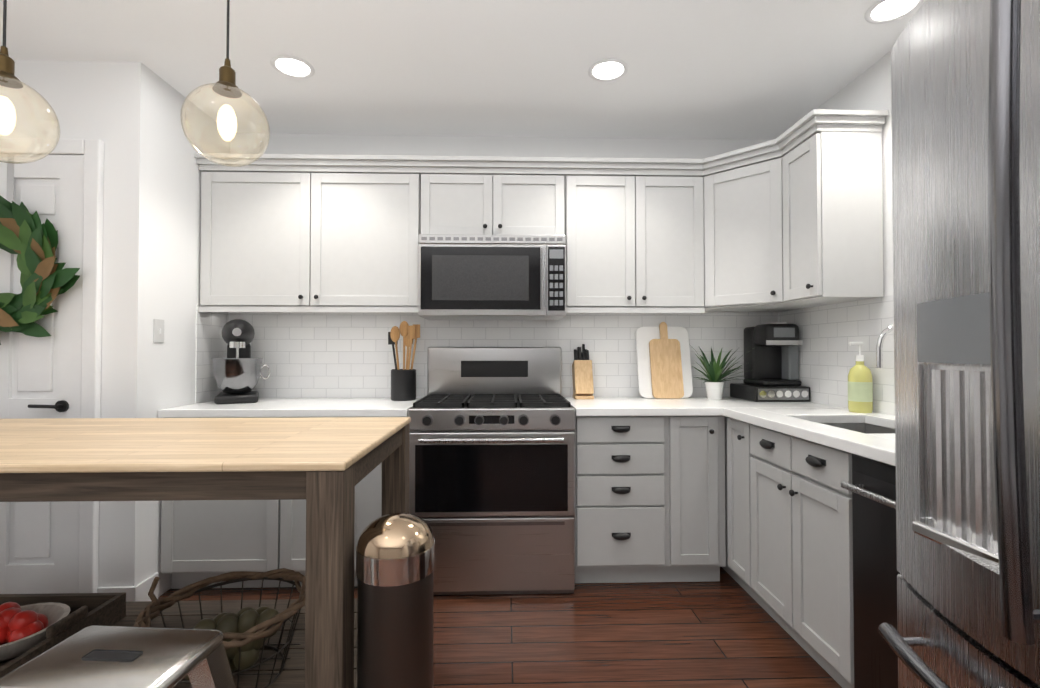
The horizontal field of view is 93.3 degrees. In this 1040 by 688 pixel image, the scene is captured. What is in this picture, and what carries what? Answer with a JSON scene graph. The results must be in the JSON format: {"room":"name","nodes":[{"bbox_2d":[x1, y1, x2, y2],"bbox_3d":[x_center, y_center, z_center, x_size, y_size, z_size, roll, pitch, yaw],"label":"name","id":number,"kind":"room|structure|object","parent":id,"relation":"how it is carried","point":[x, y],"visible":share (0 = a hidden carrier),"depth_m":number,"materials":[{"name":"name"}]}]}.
{"room":"kitchen","nodes":[
{"label":"kitchen","id":0,"kind":"room"},
{"bbox_2d":[0,60,229,596],"bbox_3d":[-2.674,-0.033,2.644,1.755,2.580,0.750,0,-1,-2],"label":"wall","id":1,"kind":"structure","parent":0,"point":[128,114],"depth_m":2.31,"materials":[{"name":"white paint"}]},
{"bbox_2d":[0,138,103,593],"bbox_3d":[-2.395,0.150,2.240,0.900,2.200,0.064,0,-1,-2],"label":"door","id":2,"kind":"structure","parent":1,"relation":"attached to","point":[48,547],"depth_m":2.26,"materials":[{"name":"white wood"}]},
{"bbox_2d":[0,196,79,344],"bbox_3d":[-2.325,-0.341,2.197,0.693,0.694,0.115,0,-1,-2],"label":"wreath","id":3,"kind":"object","parent":2,"relation":"hanging from","point":[29,239],"visible":1,"depth_m":2.19,"materials":[{"name":"green plant"}]},
{"bbox_2d":[97,573,158,601],"bbox_3d":[-2.658,1.187,2.313,1.768,0.130,0.154,0,-1,-2],"label":"baseboard","id":4,"kind":"structure","parent":1,"relation":"attached to","point":[139,592],"depth_m":2.27,"materials":[{"name":"white wood"}]},
{"bbox_2d":[153,319,163,342],"bbox_3d":[-1.784,-0.064,2.429,0.012,0.115,0.070,0,-1,-2],"label":"switch plate","id":5,"kind":"object","parent":1,"relation":"attached to","point":[158,330],"visible":1,"depth_m":2.42,"materials":[{"name":"plastic"}]},
{"bbox_2d":[195,306,230,402],"bbox_3d":[-1.800,0.225,2.864,0.006,0.870,0.290,0,-1,-2],"label":"tile backsplash","id":6,"kind":"structure","parent":1,"relation":"attached to","point":[210,343],"depth_m":2.83,"materials":[{"name":"white tile"}]},
{"bbox_2d":[0,0,923,139],"bbox_3d":[-0.868,-1.414,0.116,5.420,0.100,6.150,0,-1,-2],"label":"ceiling","id":7,"kind":"structure","parent":0,"point":[741,69],"depth_m":2.27,"materials":[{"name":"white paint"}]},
{"bbox_2d":[0,0,59,163],"bbox_3d":[-1.434,-0.925,1.367,0.232,0.835,0.232,0,-1,-2],"label":"pendant light","id":8,"kind":"object","parent":7,"relation":"hanging from","point":[8,113],"visible":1,"depth_m":1.36,"materials":[{"name":"clear glass"}]},
{"bbox_2d":[181,0,269,166],"bbox_3d":[-0.865,-0.935,1.454,0.226,0.812,0.226,0,-1,-2],"label":"pendant light","id":9,"kind":"object","parent":7,"relation":"hanging from","point":[225,86],"visible":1,"depth_m":1.44,"materials":[{"name":"clear glass"}]},
{"bbox_2d":[270,55,314,78],"bbox_3d":[-1.086,-1.324,2.349,0.194,0.010,0.194,0,-1,-2],"label":"recessed light","id":10,"kind":"object","parent":7,"relation":"in","point":[293,66],"visible":1,"depth_m":2.34,"materials":[{"name":"white plastic"}]},
{"bbox_2d":[588,58,627,81],"bbox_3d":[0.426,-1.324,2.377,0.194,0.010,0.194,0,-1,-2],"label":"recessed light","id":11,"kind":"object","parent":7,"relation":"in","point":[608,70],"visible":1,"depth_m":2.37,"materials":[{"name":"white plastic"}]},
{"bbox_2d":[864,0,924,23],"bbox_3d":[1.480,-1.331,1.942,0.194,0.010,0.194,0,-1,-2],"label":"recessed light","id":12,"kind":"object","parent":7,"relation":"in","point":[882,11],"visible":1,"depth_m":1.96,"materials":[{"name":"white plastic"}]},
{"bbox_2d":[158,567,841,687],"bbox_3d":[-0.868,1.266,0.073,5.420,0.100,6.150,0,-1,-2],"label":"floor","id":13,"kind":"structure","parent":0,"point":[727,630],"depth_m":2.07,"materials":[{"name":"brown wood"}]},
{"bbox_2d":[0,625,235,687],"bbox_3d":[-0.757,0.902,0.907,0.482,0.650,0.412,0,-1,3],"label":"metal stool","id":14,"kind":"object","parent":13,"relation":"on","point":[93,656],"visible":1,"depth_m":0.92,"materials":[{"name":"silver metal"}]},
{"bbox_2d":[0,417,410,687],"bbox_3d":[-1.375,0.763,1.552,1.890,0.948,0.820,0,-1,-2],"label":"island table","id":15,"kind":"object","parent":13,"relation":"on","point":[323,466],"visible":0.71,"depth_m":1.24,"materials":[{"name":"brown wood"}]},
{"bbox_2d":[0,592,125,677],"bbox_3d":[-1.826,0.931,1.577,0.750,0.146,0.460,0,-1,-2],"label":"tray","id":16,"kind":"object","parent":15,"relation":"on","point":[32,626],"visible":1,"depth_m":1.61,"materials":[{"name":"brown wood"}]},
{"bbox_2d":[133,568,305,687],"bbox_3d":[-0.878,0.850,1.484,0.482,0.303,0.459,0,-1,-2],"label":"wire basket","id":17,"kind":"object","parent":15,"relation":"on","point":[247,632],"visible":0.73,"depth_m":1.48,"materials":[{"name":"brown wicker"}]},
{"bbox_2d":[161,417,292,588],"bbox_3d":[-1.469,0.812,2.720,0.644,0.888,0.616,0,-1,-2],"label":"base cabinet","id":18,"kind":"object","parent":13,"relation":"on","point":[201,539],"depth_m":2.44,"materials":[{"name":"paint"}]},
{"bbox_2d":[158,398,420,417],"bbox_3d":[-1.181,0.349,2.736,1.220,0.040,0.613,0,-1,-2],"label":"countertop","id":19,"kind":"structure","parent":18,"relation":"on","point":[265,407],"depth_m":2.47,"materials":[{"name":"stone"}]},
{"bbox_2d":[211,319,269,403],"bbox_3d":[-1.610,0.093,2.824,0.341,0.470,0.376,0,-1,-2],"label":"stand mixer","id":20,"kind":"object","parent":19,"relation":"on","point":[237,372],"visible":1,"depth_m":2.69,"materials":[{"name":"silver metal"}]},
{"bbox_2d":[388,321,419,400],"bbox_3d":[-0.688,0.096,2.903,0.189,0.468,0.146,0,-1,-2],"label":"utensil crock","id":21,"kind":"object","parent":19,"relation":"on","point":[403,384],"visible":1,"depth_m":2.90,"materials":[{"name":"black ceramic"}]},
{"bbox_2d":[289,416,407,586],"bbox_3d":[-0.920,0.813,2.736,0.698,0.888,0.616,0,-1,-2],"label":"base cabinet","id":22,"kind":"object","parent":13,"relation":"on","point":[368,492],"depth_m":2.47,"materials":[{"name":"paint"}]},
{"bbox_2d":[356,513,434,687],"bbox_3d":[-0.316,0.835,1.251,0.196,0.794,0.196,0,-1,-2],"label":"trash bin","id":23,"kind":"object","parent":13,"relation":"on","point":[395,559],"visible":1,"depth_m":1.18,"materials":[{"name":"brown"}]},
{"bbox_2d":[408,347,574,594],"bbox_3d":[-0.148,0.633,2.716,0.824,1.241,0.705,0,-1,-2],"label":"range","id":24,"kind":"object","parent":13,"relation":"on","point":[491,472],"visible":1,"depth_m":2.43,"materials":[{"name":"silver metal"}]},
{"bbox_2d":[574,415,684,582],"bbox_3d":[0.542,0.813,2.777,0.538,0.888,0.616,0,-1,-2],"label":"base cabinet","id":25,"kind":"object","parent":13,"relation":"on","point":[649,498],"depth_m":2.50,"materials":[{"name":"paint"}]},
{"bbox_2d":[564,397,717,415],"bbox_3d":[0.636,0.349,2.787,0.726,0.040,0.616,0,-1,-2],"label":"countertop","id":26,"kind":"structure","parent":25,"relation":"on","point":[598,406],"depth_m":2.51,"materials":[{"name":"stone"}]},
{"bbox_2d":[572,344,593,398],"bbox_3d":[0.384,0.166,3.020,0.110,0.332,0.174,0,-1,-2],"label":"knife block","id":27,"kind":"object","parent":26,"relation":"on","point":[582,376],"visible":1,"depth_m":2.97,"materials":[{"name":"brown wood"}]},
{"bbox_2d":[635,327,692,397],"bbox_3d":[0.893,0.112,3.051,0.330,0.444,0.111,0,-1,-2],"label":"cutting board","id":28,"kind":"object","parent":26,"relation":"on","point":[644,336],"visible":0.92,"depth_m":3.05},
{"bbox_2d":[649,322,683,398],"bbox_3d":[0.899,0.097,3.031,0.190,0.473,0.115,0,-1,-2],"label":"cutting board","id":29,"kind":"object","parent":26,"relation":"on","point":[666,368],"visible":1,"depth_m":3.01,"materials":[{"name":"brown wood"}]},
{"bbox_2d":[685,416,725,581],"bbox_3d":[0.898,0.814,2.787,0.305,0.888,0.616,0,-1,-2],"label":"base cabinet","id":30,"kind":"object","parent":13,"relation":"on","point":[705,547],"depth_m":2.52,"materials":[{"name":"paint"}]},
{"bbox_2d":[722,416,865,586],"bbox_3d":[1.362,0.807,2.359,0.608,0.888,0.292,0,-1,-2],"label":"base cabinet","id":31,"kind":"object","parent":13,"relation":"on","point":[756,444],"depth_m":2.26,"materials":[{"name":"paint"}]},
{"bbox_2d":[694,397,895,465],"bbox_3d":[1.345,0.426,2.115,0.655,0.215,1.998,0,-1,-2],"label":"countertop","id":32,"kind":"structure","parent":31,"relation":"on","point":[846,430],"depth_m":2.15,"materials":[{"name":"stone"}]},
{"bbox_2d":[691,346,754,399],"bbox_3d":[1.197,0.156,2.915,0.361,0.348,0.404,0,-1,-2],"label":"potted plant","id":33,"kind":"object","parent":32,"relation":"on","point":[714,384],"visible":1,"depth_m":2.91,"materials":[{"name":"green plant"}]},
{"bbox_2d":[730,383,810,401],"bbox_3d":[1.487,0.288,2.938,0.320,0.085,0.328,0,-1,-2],"label":"pod drawer","id":34,"kind":"object","parent":32,"relation":"on","point":[753,392],"visible":0.98,"depth_m":2.78,"materials":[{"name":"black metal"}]},
{"bbox_2d":[743,322,802,385],"bbox_3d":[1.521,0.060,2.950,0.240,0.367,0.274,0,-1,-2],"label":"coffee maker","id":35,"kind":"object","parent":34,"relation":"on","point":[771,358],"visible":0.98,"depth_m":2.93,"materials":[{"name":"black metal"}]},
{"bbox_2d":[848,342,872,412],"bbox_3d":[1.603,0.155,2.317,0.100,0.330,0.098,0,-1,-2],"label":"soap bottle","id":36,"kind":"object","parent":32,"relation":"on","point":[860,388],"visible":1,"depth_m":2.28,"materials":[{"name":"yellow plastic"}]},
{"bbox_2d":[876,324,893,367],"bbox_3d":[1.542,0.115,1.942,0.216,0.400,0.118,0,-1,-2],"label":"faucet","id":37,"kind":"object","parent":32,"relation":"on","point":[880,341],"visible":0.33,"depth_m":1.97,"materials":[{"name":"silver metal"}]},
{"bbox_2d":[738,460,853,687],"bbox_3d":[1.360,0.895,1.938,0.636,0.698,0.660,0,-1,-2],"label":"base cabinet","id":38,"kind":"object","parent":13,"relation":"on","point":[788,568],"depth_m":1.87,"materials":[{"name":"paint"}]},
{"bbox_2d":[840,454,899,687],"bbox_3d":[1.362,0.791,1.356,0.664,0.882,0.492,0,-1,-2],"label":"dishwasher","id":39,"kind":"object","parent":13,"relation":"on","point":[872,487],"visible":0.25,"depth_m":1.50,"materials":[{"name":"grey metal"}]},
{"bbox_2d":[878,0,1039,687],"bbox_3d":[1.177,0.272,0.647,1.035,1.898,0.910,0,-1,-2],"label":"fridge","id":40,"kind":"object","parent":13,"relation":"on","point":[965,103],"visible":1,"depth_m":0.85,"materials":[{"name":"silver metal"}]},
{"bbox_2d":[230,133,769,158],"bbox_3d":[-0.954,-0.026,3.118,5.420,2.580,0.100,0,-1,-2],"label":"wall","id":41,"kind":"structure","parent":0,"point":[436,145],"depth_m":3.11,"materials":[{"name":"white paint"}]},
{"bbox_2d":[196,161,329,311],"bbox_3d":[-1.460,-0.603,2.901,0.671,0.792,0.298,0,-1,-2],"label":"upper cabinet","id":42,"kind":"object","parent":41,"relation":"attached to","point":[261,221],"depth_m":2.76,"materials":[{"name":"paint"}]},
{"bbox_2d":[322,161,421,312],"bbox_3d":[-0.909,-0.603,2.917,0.666,0.792,0.298,0,-1,-2],"label":"upper cabinet","id":43,"kind":"object","parent":41,"relation":"attached to","point":[372,214],"depth_m":2.78,"materials":[{"name":"paint"}]},
{"bbox_2d":[422,165,505,234],"bbox_3d":[-0.339,-0.804,2.936,0.464,0.389,0.298,0,-1,-2],"label":"upper cabinet","id":44,"kind":"object","parent":41,"relation":"attached to","point":[457,199],"depth_m":2.79,"materials":[{"name":"paint"}]},
{"bbox_2d":[418,234,565,319],"bbox_3d":[-0.157,-0.377,2.870,0.812,0.450,0.427,0,-1,-2],"label":"microwave","id":45,"kind":"object","parent":44,"relation":"attached to","point":[488,277],"visible":1,"depth_m":2.70,"materials":[{"name":"silver metal"}]},
{"bbox_2d":[231,312,774,397],"bbox_3d":[-0.076,0.229,3.084,3.465,0.870,0.008,0,-1,-2],"label":"tile backsplash","id":46,"kind":"structure","parent":41,"relation":"attached to","point":[325,355],"depth_m":3.07,"materials":[{"name":"white tile"}]},
{"bbox_2d":[506,165,569,236],"bbox_3d":[0.021,-0.804,2.947,0.466,0.389,0.298,0,-1,-2],"label":"upper cabinet","id":47,"kind":"object","parent":41,"relation":"attached to","point":[537,196],"depth_m":2.80,"materials":[{"name":"paint"}]},
{"bbox_2d":[565,165,645,312],"bbox_3d":[0.487,-0.602,2.957,0.458,0.792,0.298,0,-1,-2],"label":"upper cabinet","id":48,"kind":"object","parent":41,"relation":"attached to","point":[594,243],"depth_m":2.81,"materials":[{"name":"paint"}]},
{"bbox_2d":[622,165,713,312],"bbox_3d":[0.854,-0.602,2.947,0.508,0.792,0.339,0,-1,-2],"label":"upper cabinet","id":49,"kind":"object","parent":41,"relation":"attached to","point":[658,200],"depth_m":2.82,"materials":[{"name":"paint"}]},
{"bbox_2d":[694,141,823,311],"bbox_3d":[1.328,-0.604,2.807,0.652,0.792,0.645,0,-1,-2],"label":"upper cabinet","id":50,"kind":"object","parent":41,"relation":"attached to","point":[736,191],"depth_m":2.70,"materials":[{"name":"paint"}]},
{"bbox_2d":[817,52,892,295],"bbox_3d":[1.791,-0.073,0.170,0.100,2.580,6.150,0,-1,-2],"label":"wall","id":51,"kind":"structure","parent":0,"point":[869,88],"depth_m":2.27,"materials":[{"name":"white paint"}]},
{"bbox_2d":[778,121,884,304],"bbox_3d":[1.493,-0.610,2.427,0.344,0.792,0.341,0,-1,-2],"label":"upper cabinet","id":52,"kind":"object","parent":51,"relation":"attached to","point":[790,218],"depth_m":2.26,"materials":[{"name":"paint"}]},
{"bbox_2d":[775,295,894,415],"bbox_3d":[1.682,0.213,2.118,0.008,0.870,1.980,0,-1,-2],"label":"tile backsplash","id":53,"kind":"structure","parent":51,"relation":"attached to","point":[826,359],"depth_m":2.54,"materials":[{"name":"white tile"}]}
]}

